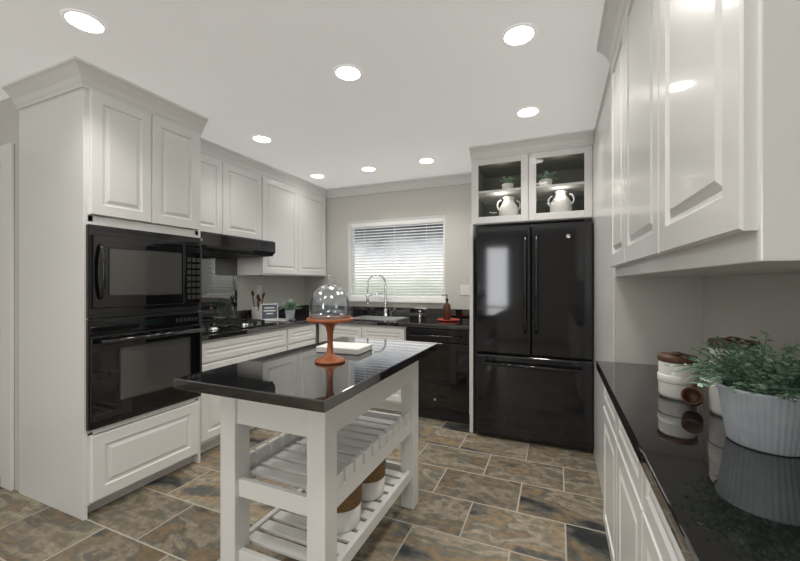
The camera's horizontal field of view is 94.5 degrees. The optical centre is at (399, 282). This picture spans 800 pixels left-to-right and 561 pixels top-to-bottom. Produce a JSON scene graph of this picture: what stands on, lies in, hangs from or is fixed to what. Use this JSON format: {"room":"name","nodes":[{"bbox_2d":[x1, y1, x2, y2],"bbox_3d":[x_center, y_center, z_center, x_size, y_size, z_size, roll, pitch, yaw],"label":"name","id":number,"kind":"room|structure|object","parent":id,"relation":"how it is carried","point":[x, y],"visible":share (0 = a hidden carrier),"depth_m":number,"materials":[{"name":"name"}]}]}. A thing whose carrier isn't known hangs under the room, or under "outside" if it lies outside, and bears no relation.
{"room":"kitchen","nodes":[
{"label":"kitchen","id":0,"kind":"room"},
{"bbox_2d":[0,97,10,145],"bbox_3d":[-2.998,0.060,2.636,1.220,2.480,0.120,0,0,23],"label":"wall","id":1,"kind":"structure","parent":0,"point":[5,105],"depth_m":2.37,"materials":[{"name":"paint"}]},
{"bbox_2d":[0,143,14,490],"bbox_3d":[-2.913,0.213,2.523,1.065,2.175,0.019,0,0,23],"label":"door frame","id":2,"kind":"structure","parent":1,"relation":"attached to","point":[7,151],"depth_m":2.32,"materials":[{"name":"white wood"}]},
{"bbox_2d":[11,99,304,490],"bbox_3d":[-1.857,0.060,3.610,0.120,2.480,2.805,0,0,23],"label":"wall","id":3,"kind":"structure","parent":0,"point":[277,289],"depth_m":3.87,"materials":[{"name":"paint"}]},
{"bbox_2d":[257,285,261,294],"bbox_3d":[-1.569,0.083,4.125,0.008,0.115,0.070,0,0,23],"label":"outlet plate","id":4,"kind":"object","parent":3,"relation":"attached to","point":[259,287],"visible":0.97,"depth_m":4.12,"materials":[{"name":"white plastic"}]},
{"bbox_2d":[200,137,326,276],"bbox_3d":[-1.476,-0.629,3.834,0.403,1.098,2.089,0,0,23],"label":"upper cabinet","id":5,"kind":"object","parent":3,"relation":"attached to","point":[241,195],"visible":0.75,"depth_m":3.76,"materials":[{"name":"white wood"}]},
{"bbox_2d":[200,231,274,257],"bbox_3d":[-1.644,-0.331,3.293,0.514,0.149,0.952,0,0,23],"label":"range hood","id":6,"kind":"object","parent":5,"relation":"attached to","point":[213,244],"visible":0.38,"depth_m":3.22,"materials":[{"name":"black metal"}]},
{"bbox_2d":[0,0,609,188],"bbox_3d":[-1.468,-1.230,1.384,5.215,0.100,6.800,0,0,23],"label":"ceiling","id":7,"kind":"structure","parent":0,"point":[439,80],"depth_m":2.01,"materials":[{"name":"paint"}]},
{"bbox_2d":[60,8,540,177],"bbox_3d":[-0.697,-1.176,1.599,2.497,0.007,4.564,0,0,23],"label":"cans","id":8,"kind":"object","parent":7,"relation":"in","point":[520,34],"depth_m":1.77},
{"bbox_2d":[0,408,610,560],"bbox_3d":[-1.468,1.350,1.384,5.215,0.100,6.800,0,0,23],"label":"floor","id":9,"kind":"structure","parent":0,"point":[481,497],"depth_m":2.06,"materials":[{"name":"stone"}]},
{"bbox_2d":[1,55,207,520],"bbox_3d":[-1.868,0.061,2.427,0.781,2.478,0.801,0,0,23],"label":"tall cabinet","id":10,"kind":"object","parent":9,"relation":"on","point":[110,248],"visible":0.99,"depth_m":2.19,"materials":[{"name":"white wood"}]},
{"bbox_2d":[86,224,201,318],"bbox_3d":[-1.683,-0.062,2.392,0.391,0.520,0.697,0,0,23],"label":"microwave","id":11,"kind":"object","parent":10,"relation":"in","point":[132,272],"depth_m":2.26,"materials":[{"name":"black metal"}]},
{"bbox_2d":[86,311,205,430],"bbox_3d":[-1.678,0.507,2.390,0.402,0.611,0.697,0,0,23],"label":"wall oven","id":12,"kind":"object","parent":10,"relation":"in","point":[134,360],"depth_m":2.24,"materials":[{"name":"black"}]},
{"bbox_2d":[200,255,347,453],"bbox_3d":[-1.354,0.522,3.782,0.668,1.556,2.089,0,0,23],"label":"base cabinet","id":13,"kind":"object","parent":9,"relation":"on","point":[230,336],"visible":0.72,"depth_m":3.45,"materials":[{"name":"white"}]},
{"bbox_2d":[200,255,347,340],"bbox_3d":[-1.354,0.086,3.782,0.668,0.684,2.089,0,0,23],"label":"countertop","id":14,"kind":"structure","parent":13,"relation":"on","point":[219,274],"depth_m":3.65,"materials":[{"name":"black stone"}]},
{"bbox_2d":[251,291,264,318],"bbox_3d":[-1.503,0.234,3.919,0.160,0.310,0.138,0,0,23],"label":"utensil crock","id":15,"kind":"object","parent":14,"relation":"on","point":[256,311],"visible":0.84,"depth_m":3.88,"materials":[{"name":"white ceramic"}]},
{"bbox_2d":[265,318,294,320],"bbox_3d":[-1.308,0.385,3.880,0.340,0.008,0.220,0,0,15],"label":"tray","id":16,"kind":"object","parent":14,"relation":"on","point":[278,319],"visible":0.56,"depth_m":3.80,"materials":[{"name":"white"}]},
{"bbox_2d":[261,303,277,319],"bbox_3d":[-1.356,0.299,3.842,0.170,0.165,0.047,0,0,-29],"label":"sign board","id":17,"kind":"object","parent":16,"relation":"on","point":[268,311],"visible":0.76,"depth_m":3.83,"materials":[{"name":"white"}]},
{"bbox_2d":[280,299,301,319],"bbox_3d":[-1.139,0.275,3.864,0.243,0.210,0.249,0,0,-15],"label":"herb pot","id":18,"kind":"object","parent":16,"relation":"on","point":[290,308],"visible":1,"depth_m":3.82,"materials":[{"name":"white ceramic"}]},
{"bbox_2d":[174,337,437,560],"bbox_3d":[-0.306,0.828,1.781,0.665,0.945,1.170,0,0,23],"label":"island cart","id":19,"kind":"object","parent":9,"relation":"on","point":[328,425],"visible":0.98,"depth_m":1.50,"materials":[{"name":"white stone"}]},
{"bbox_2d":[306,275,352,364],"bbox_3d":[-0.314,0.160,1.665,0.208,0.388,0.208,0,0,23],"label":"cake stand","id":20,"kind":"object","parent":19,"relation":"on","point":[330,358],"visible":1,"depth_m":1.64,"materials":[{"name":"brown"}]},
{"bbox_2d":[316,342,371,354],"bbox_3d":[-0.288,0.339,1.931,0.240,0.030,0.170,0,0,20],"label":"marble board","id":21,"kind":"object","parent":19,"relation":"on","point":[338,347],"visible":0.92,"depth_m":1.88,"materials":[{"name":"white"}]},
{"bbox_2d":[337,483,361,533],"bbox_3d":[-0.269,0.980,1.684,0.199,0.215,0.199,0,0,23],"label":"woven basket","id":22,"kind":"object","parent":19,"relation":"on","point":[349,510],"visible":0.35,"depth_m":1.61,"materials":[{"name":"white"}]},
{"bbox_2d":[361,458,385,501],"bbox_3d":[-0.169,0.980,1.919,0.199,0.215,0.199,0,0,23],"label":"woven basket","id":23,"kind":"object","parent":19,"relation":"on","point":[373,485],"visible":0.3,"depth_m":1.84,"materials":[{"name":"white"}]},
{"bbox_2d":[319,274,469,413],"bbox_3d":[0.009,0.597,3.977,1.686,1.406,0.668,0,0,23],"label":"base cabinet","id":24,"kind":"object","parent":9,"relation":"on","point":[388,323],"visible":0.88,"depth_m":3.84,"materials":[{"name":"white"}]},
{"bbox_2d":[353,315,408,320],"bbox_3d":[-0.239,0.490,4.094,0.584,0.209,0.394,0,0,23],"label":"sink","id":25,"kind":"object","parent":24,"relation":"in","point":[382,318],"depth_m":4.25,"materials":[{"name":"grey"}]},
{"bbox_2d":[437,318,459,321],"bbox_3d":[0.498,0.380,3.808,0.232,0.018,0.232,0,0,23],"label":"tray","id":26,"kind":"object","parent":24,"relation":"on","point":[438,319],"visible":0.86,"depth_m":3.73,"materials":[{"name":"red"}]},
{"bbox_2d":[442,294,450,319],"bbox_3d":[0.485,0.250,3.834,0.084,0.261,0.084,0,0,23],"label":"soap bottle","id":27,"kind":"object","parent":26,"relation":"on","point":[446,307],"visible":1,"depth_m":3.81,"materials":[{"name":"brown glass"}]},
{"bbox_2d":[406,327,469,423],"bbox_3d":[0.450,0.867,3.754,0.615,0.866,0.677,0,0,23],"label":"dishwasher","id":28,"kind":"object","parent":9,"relation":"on","point":[443,374],"visible":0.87,"depth_m":3.46,"materials":[{"name":"black"}]},
{"bbox_2d":[476,219,592,451],"bbox_3d":[1.197,0.409,3.313,0.885,1.782,0.905,0,0,23],"label":"fridge","id":29,"kind":"object","parent":9,"relation":"on","point":[534,283],"visible":1,"depth_m":2.94,"materials":[{"name":"black"}]},
{"bbox_2d":[469,79,614,493],"bbox_3d":[0.991,0.061,2.893,0.964,2.478,1.893,0,0,23],"label":"tall cabinet","id":30,"kind":"object","parent":9,"relation":"on","point":[581,163],"visible":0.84,"depth_m":3.03,"materials":[{"name":"white"}]},
{"bbox_2d":[498,176,517,188],"bbox_3d":[0.984,-0.889,3.335,0.178,0.150,0.189,0,0,-20],"label":"potted plant","id":31,"kind":"object","parent":30,"relation":"on","point":[508,183],"visible":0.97,"depth_m":3.31,"materials":[{"name":"green plant"}]},
{"bbox_2d":[496,196,520,215],"bbox_3d":[0.976,-0.648,3.323,0.170,0.235,0.170,0,0,43],"label":"jug","id":32,"kind":"object","parent":30,"relation":"on","point":[508,207],"visible":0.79,"depth_m":3.27,"materials":[{"name":"white ceramic"}]},
{"bbox_2d":[536,171,556,184],"bbox_3d":[1.266,-0.889,3.196,0.181,0.150,0.179,0,0,-36],"label":"potted plant","id":33,"kind":"object","parent":30,"relation":"on","point":[543,180],"visible":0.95,"depth_m":3.16,"materials":[{"name":"green plant"}]},
{"bbox_2d":[548,190,574,211],"bbox_3d":[1.372,-0.653,3.155,0.175,0.245,0.175,0,0,-7],"label":"jug","id":34,"kind":"object","parent":30,"relation":"in","point":[561,202],"visible":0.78,"depth_m":3.10,"materials":[{"name":"white ceramic"}]},
{"bbox_2d":[596,361,799,560],"bbox_3d":[0.462,0.845,0.074,0.433,0.910,3.697,0,0,23],"label":"base cabinet","id":35,"kind":"object","parent":9,"relation":"on","point":[676,487],"visible":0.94,"depth_m":0.83,"materials":[{"name":"white"}]},
{"bbox_2d":[657,352,697,400],"bbox_3d":[0.948,0.313,1.265,0.112,0.153,0.112,0,0,23],"label":"ceramic canister","id":36,"kind":"object","parent":35,"relation":"on","point":[670,386],"visible":0.79,"depth_m":1.23,"materials":[{"name":"white"}]},
{"bbox_2d":[681,383,703,405],"bbox_3d":[0.915,0.349,1.154,0.054,0.066,0.098,0,0,45],"label":"wooden scoop","id":37,"kind":"object","parent":35,"relation":"on","point":[692,396],"visible":0.99,"depth_m":1.15,"materials":[{"name":"brown wood"}]},
{"bbox_2d":[664,330,799,456],"bbox_3d":[0.842,0.257,0.883,0.352,0.266,0.329,0,0,23],"label":"planter","id":38,"kind":"object","parent":35,"relation":"on","point":[760,400],"visible":1,"depth_m":0.85,"materials":[{"name":"white ceramic"}]},
{"bbox_2d":[708,336,761,416],"bbox_3d":[0.981,0.274,1.088,0.119,0.231,0.119,0,0,23],"label":"ceramic canister","id":39,"kind":"object","parent":35,"relation":"on","point":[714,402],"visible":0.26,"depth_m":1.08,"materials":[{"name":"white"}]},
{"bbox_2d":[305,184,470,308],"bbox_3d":[0.249,0.060,4.316,3.445,2.480,0.140,0,0,23],"label":"wall","id":40,"kind":"structure","parent":0,"point":[454,201],"depth_m":4.35,"materials":[{"name":"paint"}]},
{"bbox_2d":[344,215,445,303],"bbox_3d":[-0.055,-0.268,4.420,1.315,0.995,0.165,0,0,23],"label":"window","id":41,"kind":"structure","parent":40,"relation":"in","point":[350,232],"depth_m":4.43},
{"bbox_2d":[351,217,442,297],"bbox_3d":[-0.058,-0.282,4.413,1.195,0.911,0.071,0,0,23],"label":"window blinds","id":42,"kind":"object","parent":41,"relation":"attached to","point":[427,220],"depth_m":4.38,"materials":[{"name":"white plastic"}]},
{"bbox_2d":[327,172,470,197],"bbox_3d":[-0.005,-1.130,4.301,2.030,0.100,0.085,0,0,23],"label":"crown molding","id":43,"kind":"structure","parent":40,"relation":"attached to","point":[459,178],"depth_m":4.28,"materials":[{"name":"white wood"}]},
{"bbox_2d":[460,285,469,294],"bbox_3d":[0.719,0.077,4.035,0.120,0.115,0.008,0,0,23],"label":"switch plate","id":44,"kind":"object","parent":40,"relation":"attached to","point":[464,289],"visible":0.88,"depth_m":4.04,"materials":[{"name":"white plastic"}]},
{"bbox_2d":[594,64,702,366],"bbox_3d":[1.679,0.060,2.677,0.470,2.480,2.040,0,0,23],"label":"wall pier","id":45,"kind":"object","parent":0,"point":[654,315],"visible":0.15,"depth_m":1.76,"materials":[{"name":"paint"}]},
{"bbox_2d":[703,272,799,368],"bbox_3d":[0.524,0.060,-0.494,0.120,2.480,4.700,0,0,23],"label":"wall","id":46,"kind":"structure","parent":0,"point":[744,305],"depth_m":1.25,"materials":[{"name":"paint"}]},
{"bbox_2d":[597,0,799,276],"bbox_3d":[0.892,-0.604,1.083,0.430,1.148,1.502,0,0,23],"label":"upper cabinet","id":47,"kind":"object","parent":46,"relation":"attached to","point":[705,94],"visible":1,"depth_m":0.68,"materials":[{"name":"white wood"}]},
{"label":"outside","id":48,"kind":"structure","parent":0,"visible":0},
{"bbox_2d":[355,222,442,294],"bbox_3d":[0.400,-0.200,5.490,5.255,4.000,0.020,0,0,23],"label":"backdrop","id":49,"kind":"structure","parent":48,"point":[440,222],"depth_m":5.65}
]}

